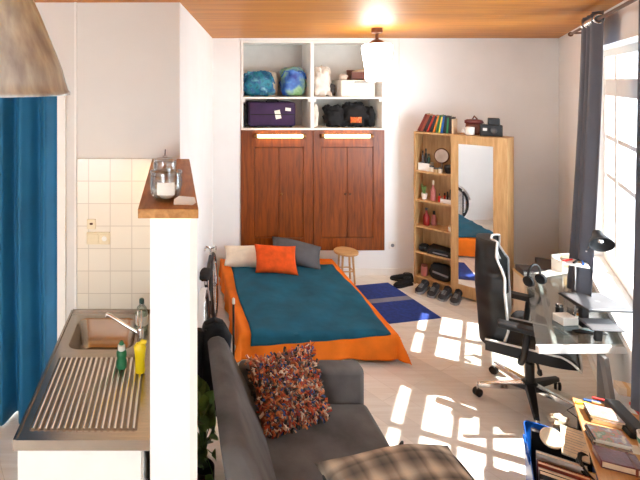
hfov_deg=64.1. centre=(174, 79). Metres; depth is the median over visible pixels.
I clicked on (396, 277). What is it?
shoe
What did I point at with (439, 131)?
book
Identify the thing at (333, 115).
bag
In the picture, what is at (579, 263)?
tray
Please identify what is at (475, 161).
mirror
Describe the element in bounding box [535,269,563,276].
paper sheet
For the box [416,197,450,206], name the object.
shelf
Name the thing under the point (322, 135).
light
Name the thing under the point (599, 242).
desk lamp
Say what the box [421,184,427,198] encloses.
potted cactus
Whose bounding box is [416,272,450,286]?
shelf
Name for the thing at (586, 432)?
booklet
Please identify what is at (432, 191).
perfume bottle
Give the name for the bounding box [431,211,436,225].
bottle
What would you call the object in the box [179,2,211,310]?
wall
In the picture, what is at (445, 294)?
shoe
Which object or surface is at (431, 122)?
book
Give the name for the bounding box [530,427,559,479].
case
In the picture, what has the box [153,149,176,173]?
glass
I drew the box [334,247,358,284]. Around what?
wooden stool
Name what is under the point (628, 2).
curtain rod
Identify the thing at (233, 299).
pole
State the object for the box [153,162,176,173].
jar
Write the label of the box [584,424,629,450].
booklet
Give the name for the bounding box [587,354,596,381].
baseboard
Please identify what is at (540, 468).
magazine
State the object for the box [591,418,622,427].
booklet
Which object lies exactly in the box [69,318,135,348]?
basin
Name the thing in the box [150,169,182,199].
glass jar
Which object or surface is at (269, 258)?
cushion
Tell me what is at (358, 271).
baseboard
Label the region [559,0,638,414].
wall
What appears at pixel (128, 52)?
wall
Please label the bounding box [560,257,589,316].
shelf
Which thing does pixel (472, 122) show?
handbag
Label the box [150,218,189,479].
wall
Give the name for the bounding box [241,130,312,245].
wardrobe
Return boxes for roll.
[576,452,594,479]
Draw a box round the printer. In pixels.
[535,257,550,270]
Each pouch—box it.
[419,243,428,251]
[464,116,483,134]
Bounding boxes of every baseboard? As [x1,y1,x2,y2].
[213,268,413,274]
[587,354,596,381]
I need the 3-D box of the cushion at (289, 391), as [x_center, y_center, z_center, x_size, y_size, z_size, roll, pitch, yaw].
[0.690,1.889,2.936,0.517,0.421,0.294,0,0,-21]
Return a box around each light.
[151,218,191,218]
[254,134,305,137]
[321,134,373,137]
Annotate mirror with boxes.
[434,148,448,172]
[458,144,492,287]
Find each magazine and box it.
[536,450,587,479]
[538,467,576,479]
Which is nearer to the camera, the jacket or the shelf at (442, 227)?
the jacket
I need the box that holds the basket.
[418,162,433,170]
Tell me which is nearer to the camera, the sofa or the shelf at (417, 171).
the sofa
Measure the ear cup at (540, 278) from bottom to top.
0.084 m
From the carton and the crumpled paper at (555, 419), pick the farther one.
the carton
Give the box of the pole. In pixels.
[232,298,234,357]
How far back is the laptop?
3.28 m
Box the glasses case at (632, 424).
[604,399,639,439]
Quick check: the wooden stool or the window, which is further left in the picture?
the wooden stool
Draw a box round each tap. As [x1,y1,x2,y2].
[105,310,143,342]
[136,327,143,342]
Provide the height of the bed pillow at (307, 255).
0.269 m
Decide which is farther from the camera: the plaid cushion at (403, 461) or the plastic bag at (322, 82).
the plastic bag at (322, 82)
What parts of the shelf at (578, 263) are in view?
post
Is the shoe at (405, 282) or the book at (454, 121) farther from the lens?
the shoe at (405, 282)
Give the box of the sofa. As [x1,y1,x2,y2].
[208,336,403,479]
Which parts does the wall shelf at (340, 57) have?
panel, shelf, panel, panel, shelf, panel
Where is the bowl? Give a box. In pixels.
[444,165,450,173]
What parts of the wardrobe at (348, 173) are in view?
door, door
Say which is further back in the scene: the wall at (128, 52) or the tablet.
the wall at (128, 52)
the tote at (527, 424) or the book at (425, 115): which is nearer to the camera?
the tote at (527, 424)
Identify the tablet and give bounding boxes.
[578,318,624,340]
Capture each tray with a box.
[440,197,450,203]
[560,257,589,268]
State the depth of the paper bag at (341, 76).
6.25 m
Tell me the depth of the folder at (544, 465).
2.57 m
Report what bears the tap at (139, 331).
on the sink at (80, 401)
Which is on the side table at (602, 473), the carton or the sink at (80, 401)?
the carton
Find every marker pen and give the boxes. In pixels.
[583,398,600,402]
[592,396,604,400]
[592,401,604,406]
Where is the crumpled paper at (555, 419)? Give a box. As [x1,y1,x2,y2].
[547,413,568,427]
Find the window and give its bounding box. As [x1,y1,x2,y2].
[592,43,637,358]
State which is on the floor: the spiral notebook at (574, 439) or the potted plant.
the potted plant
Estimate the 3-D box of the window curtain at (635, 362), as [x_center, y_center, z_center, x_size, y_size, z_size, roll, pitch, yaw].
[2.161,0.578,2.141,0.098,2.125,0.618,0,0,33]
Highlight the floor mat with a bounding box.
[355,283,440,323]
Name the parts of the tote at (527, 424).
handle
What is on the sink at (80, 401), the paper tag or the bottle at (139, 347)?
the bottle at (139, 347)
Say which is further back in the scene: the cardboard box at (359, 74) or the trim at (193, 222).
the cardboard box at (359, 74)
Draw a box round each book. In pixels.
[418,113,429,130]
[420,114,432,131]
[423,115,432,131]
[427,115,437,131]
[429,115,438,131]
[433,116,438,131]
[436,115,445,132]
[438,117,442,132]
[440,115,447,132]
[443,116,451,132]
[446,117,448,133]
[448,117,455,133]
[452,119,456,133]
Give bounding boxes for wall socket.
[87,232,109,243]
[389,242,395,248]
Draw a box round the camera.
[480,118,502,136]
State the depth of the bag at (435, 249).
5.66 m
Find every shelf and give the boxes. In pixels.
[241,41,383,129]
[416,170,450,176]
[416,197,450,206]
[416,222,450,233]
[416,249,450,260]
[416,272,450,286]
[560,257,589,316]
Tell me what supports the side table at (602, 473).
on the floor
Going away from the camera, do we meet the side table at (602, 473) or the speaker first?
the side table at (602, 473)
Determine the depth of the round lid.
2.72 m
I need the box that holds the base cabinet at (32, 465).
[18,451,149,479]
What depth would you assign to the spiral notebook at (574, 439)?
2.70 m
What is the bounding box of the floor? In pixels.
[0,275,596,479]
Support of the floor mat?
on the floor
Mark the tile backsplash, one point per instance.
(116, 274)
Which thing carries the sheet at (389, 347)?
on the bed
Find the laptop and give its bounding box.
[560,292,632,312]
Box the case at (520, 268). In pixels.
[515,264,542,275]
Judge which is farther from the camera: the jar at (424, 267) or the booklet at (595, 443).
the jar at (424, 267)
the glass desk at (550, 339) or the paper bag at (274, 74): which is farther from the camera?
the paper bag at (274, 74)
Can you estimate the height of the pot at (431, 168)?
0.070 m
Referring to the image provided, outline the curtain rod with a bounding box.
[568,0,636,36]
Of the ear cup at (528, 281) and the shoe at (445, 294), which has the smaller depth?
the ear cup at (528, 281)
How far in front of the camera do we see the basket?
5.79 m
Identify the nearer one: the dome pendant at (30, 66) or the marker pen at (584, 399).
the dome pendant at (30, 66)
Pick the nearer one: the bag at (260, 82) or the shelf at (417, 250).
the shelf at (417, 250)
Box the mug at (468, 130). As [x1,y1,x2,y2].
[462,127,474,134]
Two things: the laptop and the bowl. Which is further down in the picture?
the laptop
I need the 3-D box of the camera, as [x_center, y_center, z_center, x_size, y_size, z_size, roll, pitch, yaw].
[3.515,0.524,5.337,0.210,0.200,0.135,0,0,30]
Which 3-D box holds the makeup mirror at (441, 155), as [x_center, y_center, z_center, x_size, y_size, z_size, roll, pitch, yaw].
[3.183,0.953,5.718,0.100,0.282,0.184,0,0,-32]
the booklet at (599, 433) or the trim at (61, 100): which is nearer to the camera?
the booklet at (599, 433)
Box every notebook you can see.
[560,424,589,464]
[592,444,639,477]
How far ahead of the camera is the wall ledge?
2.18 m
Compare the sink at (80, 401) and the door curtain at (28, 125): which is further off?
the door curtain at (28, 125)
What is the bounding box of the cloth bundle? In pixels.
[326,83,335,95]
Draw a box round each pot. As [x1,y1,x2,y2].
[421,192,427,198]
[429,165,433,171]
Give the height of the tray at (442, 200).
0.050 m
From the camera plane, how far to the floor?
3.72 m
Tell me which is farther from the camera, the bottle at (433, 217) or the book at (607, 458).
the bottle at (433, 217)
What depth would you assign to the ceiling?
4.01 m
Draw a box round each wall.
[35,2,178,320]
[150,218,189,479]
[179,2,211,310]
[212,38,558,267]
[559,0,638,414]
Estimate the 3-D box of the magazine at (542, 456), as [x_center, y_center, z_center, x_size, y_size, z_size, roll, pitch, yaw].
[2.119,2.260,2.632,0.222,0.360,0.022,0,0,31]
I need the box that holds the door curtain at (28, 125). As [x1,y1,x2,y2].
[0,96,56,425]
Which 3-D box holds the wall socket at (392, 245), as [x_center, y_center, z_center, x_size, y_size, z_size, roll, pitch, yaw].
[2.749,2.090,6.070,0.090,0.090,0.018,0,0,0]
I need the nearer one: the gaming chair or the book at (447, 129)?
the gaming chair
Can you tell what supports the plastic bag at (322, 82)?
on the wall shelf at (340, 57)
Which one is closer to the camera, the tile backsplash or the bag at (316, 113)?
the tile backsplash
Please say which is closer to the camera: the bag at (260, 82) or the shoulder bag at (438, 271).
the shoulder bag at (438, 271)
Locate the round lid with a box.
[540,427,564,448]
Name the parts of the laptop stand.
plate, post, foot plate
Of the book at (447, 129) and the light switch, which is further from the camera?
the book at (447, 129)
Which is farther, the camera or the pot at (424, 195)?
the pot at (424, 195)
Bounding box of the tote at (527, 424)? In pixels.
[522,420,597,479]
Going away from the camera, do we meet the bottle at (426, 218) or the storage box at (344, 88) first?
the bottle at (426, 218)
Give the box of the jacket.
[197,317,230,416]
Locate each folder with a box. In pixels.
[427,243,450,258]
[537,459,584,475]
[537,460,589,479]
[539,469,568,479]
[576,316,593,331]
[588,471,596,479]
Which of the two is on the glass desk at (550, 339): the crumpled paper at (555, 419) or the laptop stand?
the laptop stand
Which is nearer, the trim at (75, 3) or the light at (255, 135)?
the trim at (75, 3)
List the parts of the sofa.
backrest, armrest, seat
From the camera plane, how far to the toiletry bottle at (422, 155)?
5.86 m
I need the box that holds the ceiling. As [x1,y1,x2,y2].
[34,0,623,37]
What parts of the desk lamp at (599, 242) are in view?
bulb, lamp shade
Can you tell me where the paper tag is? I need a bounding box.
[174,196,195,204]
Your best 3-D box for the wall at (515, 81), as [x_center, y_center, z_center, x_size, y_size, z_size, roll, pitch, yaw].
[2.750,0.970,6.140,4.900,3.000,0.120,0,0,0]
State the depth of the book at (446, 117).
5.61 m
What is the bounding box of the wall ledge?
[138,159,197,217]
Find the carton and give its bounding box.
[613,380,630,396]
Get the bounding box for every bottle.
[116,340,126,369]
[134,339,146,373]
[135,298,147,330]
[421,150,423,162]
[423,208,429,225]
[424,148,426,162]
[430,180,435,200]
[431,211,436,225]
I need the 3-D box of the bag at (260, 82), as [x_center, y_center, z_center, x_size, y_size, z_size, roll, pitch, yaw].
[1.082,0.048,6.276,0.435,0.350,0.296,0,0,0]
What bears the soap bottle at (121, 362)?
on the sink at (80, 401)
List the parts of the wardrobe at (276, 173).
door, door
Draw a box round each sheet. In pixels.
[219,259,411,364]
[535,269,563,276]
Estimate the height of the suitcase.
0.360 m
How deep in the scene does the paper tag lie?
2.07 m
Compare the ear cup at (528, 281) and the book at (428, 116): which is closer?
the ear cup at (528, 281)
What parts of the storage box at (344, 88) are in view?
lid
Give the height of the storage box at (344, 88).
0.215 m
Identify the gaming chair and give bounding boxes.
[472,233,582,423]
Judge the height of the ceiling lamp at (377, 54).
0.545 m
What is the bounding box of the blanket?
[231,264,390,345]
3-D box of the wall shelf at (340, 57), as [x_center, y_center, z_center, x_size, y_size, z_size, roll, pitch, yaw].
[1.741,0.067,6.282,1.810,1.130,0.436,0,0,0]
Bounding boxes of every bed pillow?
[224,245,255,266]
[272,236,320,268]
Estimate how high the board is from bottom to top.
0.420 m
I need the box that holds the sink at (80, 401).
[13,309,149,450]
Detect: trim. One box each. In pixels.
[57,95,65,340]
[74,2,76,308]
[190,218,196,479]
[399,38,399,127]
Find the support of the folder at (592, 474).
in the tote at (527, 424)
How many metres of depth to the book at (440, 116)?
5.66 m
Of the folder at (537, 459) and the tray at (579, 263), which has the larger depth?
the tray at (579, 263)
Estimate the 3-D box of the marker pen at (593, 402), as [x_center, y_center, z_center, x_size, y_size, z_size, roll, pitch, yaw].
[2.516,1.912,2.822,0.100,0.014,0.014,0,0,39]
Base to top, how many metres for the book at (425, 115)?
0.218 m
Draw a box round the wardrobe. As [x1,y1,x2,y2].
[414,131,513,305]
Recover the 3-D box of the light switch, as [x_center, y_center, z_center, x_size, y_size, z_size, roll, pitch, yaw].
[-0.568,0.980,3.258,0.060,0.068,0.015,0,0,0]
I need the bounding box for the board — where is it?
[559,424,591,471]
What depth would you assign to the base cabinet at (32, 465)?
2.12 m
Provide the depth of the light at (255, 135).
6.01 m
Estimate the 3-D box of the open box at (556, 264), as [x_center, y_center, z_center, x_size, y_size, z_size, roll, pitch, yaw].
[3.572,1.669,4.377,0.205,0.140,0.110,0,0,-8]
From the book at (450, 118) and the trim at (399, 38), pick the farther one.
the trim at (399, 38)
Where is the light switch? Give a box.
[87,219,95,228]
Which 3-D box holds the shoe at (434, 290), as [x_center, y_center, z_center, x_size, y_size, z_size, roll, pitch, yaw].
[2.983,2.420,5.538,0.094,0.101,0.279,0,0,44]
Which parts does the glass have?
lid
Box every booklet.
[583,402,624,424]
[583,407,621,429]
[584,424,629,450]
[585,423,631,448]
[585,429,594,444]
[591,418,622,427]
[594,442,632,453]
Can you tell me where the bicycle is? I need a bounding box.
[197,246,217,327]
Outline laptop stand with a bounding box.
[558,293,607,334]
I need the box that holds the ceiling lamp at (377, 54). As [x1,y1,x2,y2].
[361,27,392,80]
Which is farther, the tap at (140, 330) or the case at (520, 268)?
the case at (520, 268)
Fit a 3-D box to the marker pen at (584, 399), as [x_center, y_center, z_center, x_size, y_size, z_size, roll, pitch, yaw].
[2.482,1.912,2.857,0.080,0.014,0.014,0,0,22]
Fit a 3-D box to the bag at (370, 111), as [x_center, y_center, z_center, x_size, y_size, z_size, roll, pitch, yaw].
[2.536,0.475,6.281,0.126,0.272,0.261,0,0,0]
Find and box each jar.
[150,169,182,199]
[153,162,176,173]
[421,263,427,275]
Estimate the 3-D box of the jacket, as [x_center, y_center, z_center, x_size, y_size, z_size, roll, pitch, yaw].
[0.235,1.854,3.123,0.277,0.633,0.174,0,0,0]
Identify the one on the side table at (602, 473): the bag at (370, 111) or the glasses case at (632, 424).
the glasses case at (632, 424)
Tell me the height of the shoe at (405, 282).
0.098 m
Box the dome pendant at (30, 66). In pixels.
[0,0,69,97]
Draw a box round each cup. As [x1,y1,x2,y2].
[523,276,534,286]
[535,274,546,283]
[636,429,639,447]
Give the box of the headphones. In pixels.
[523,264,546,286]
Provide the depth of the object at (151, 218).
2.01 m
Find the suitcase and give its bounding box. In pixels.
[246,100,294,126]
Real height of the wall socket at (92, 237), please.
0.084 m
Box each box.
[333,80,374,96]
[347,69,364,79]
[512,268,526,311]
[551,253,568,273]
[552,312,578,330]
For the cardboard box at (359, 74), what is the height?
0.144 m
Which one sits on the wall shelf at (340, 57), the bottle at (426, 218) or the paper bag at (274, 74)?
the paper bag at (274, 74)
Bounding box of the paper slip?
[631,445,639,454]
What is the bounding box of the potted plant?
[197,374,218,479]
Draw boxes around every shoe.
[390,272,413,281]
[393,276,412,287]
[415,279,429,294]
[427,282,439,297]
[438,286,451,301]
[449,289,462,305]
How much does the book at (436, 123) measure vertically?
0.202 m
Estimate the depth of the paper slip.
2.49 m
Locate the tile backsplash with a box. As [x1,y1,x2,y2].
[77,158,158,308]
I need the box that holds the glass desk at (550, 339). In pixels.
[524,273,626,403]
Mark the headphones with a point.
(540, 278)
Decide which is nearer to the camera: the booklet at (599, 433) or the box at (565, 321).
the booklet at (599, 433)
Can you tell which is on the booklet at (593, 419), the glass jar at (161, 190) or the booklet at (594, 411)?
the booklet at (594, 411)
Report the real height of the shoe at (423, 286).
0.101 m
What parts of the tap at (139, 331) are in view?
spout, handle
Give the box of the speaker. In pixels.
[555,303,563,312]
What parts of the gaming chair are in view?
backrest, leg, panel, leg, armrest post, armrest post, leg, seat, tilt lever, leg, leg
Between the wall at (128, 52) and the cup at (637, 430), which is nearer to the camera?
the cup at (637, 430)
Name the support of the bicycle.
on the floor
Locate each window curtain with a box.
[567,10,605,312]
[630,0,639,421]
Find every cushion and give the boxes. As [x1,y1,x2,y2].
[244,341,331,438]
[254,244,297,274]
[314,444,474,479]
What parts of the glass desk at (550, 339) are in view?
glass, leg, leg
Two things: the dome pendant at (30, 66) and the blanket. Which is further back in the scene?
the blanket
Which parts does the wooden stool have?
leg, seat, leg, leg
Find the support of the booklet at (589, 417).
on the side table at (602, 473)
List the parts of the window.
pane, pane, sill, frame, pane, pane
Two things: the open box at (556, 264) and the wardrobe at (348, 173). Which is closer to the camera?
the open box at (556, 264)
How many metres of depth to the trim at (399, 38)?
6.07 m
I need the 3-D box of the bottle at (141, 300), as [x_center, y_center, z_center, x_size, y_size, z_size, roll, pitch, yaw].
[-0.210,1.475,3.030,0.079,0.192,0.079,0,0,0]
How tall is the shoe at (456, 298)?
0.101 m
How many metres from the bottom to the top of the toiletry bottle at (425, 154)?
0.250 m
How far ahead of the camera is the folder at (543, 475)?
2.54 m
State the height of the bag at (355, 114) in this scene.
0.334 m
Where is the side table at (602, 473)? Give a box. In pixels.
[572,397,639,479]
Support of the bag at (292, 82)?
on the wall shelf at (340, 57)
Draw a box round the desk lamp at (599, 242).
[573,230,615,316]
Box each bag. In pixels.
[243,70,274,95]
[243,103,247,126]
[269,71,278,95]
[279,66,305,95]
[314,65,331,96]
[314,103,318,126]
[322,104,344,126]
[339,74,347,79]
[341,102,368,126]
[364,106,375,126]
[429,262,450,281]
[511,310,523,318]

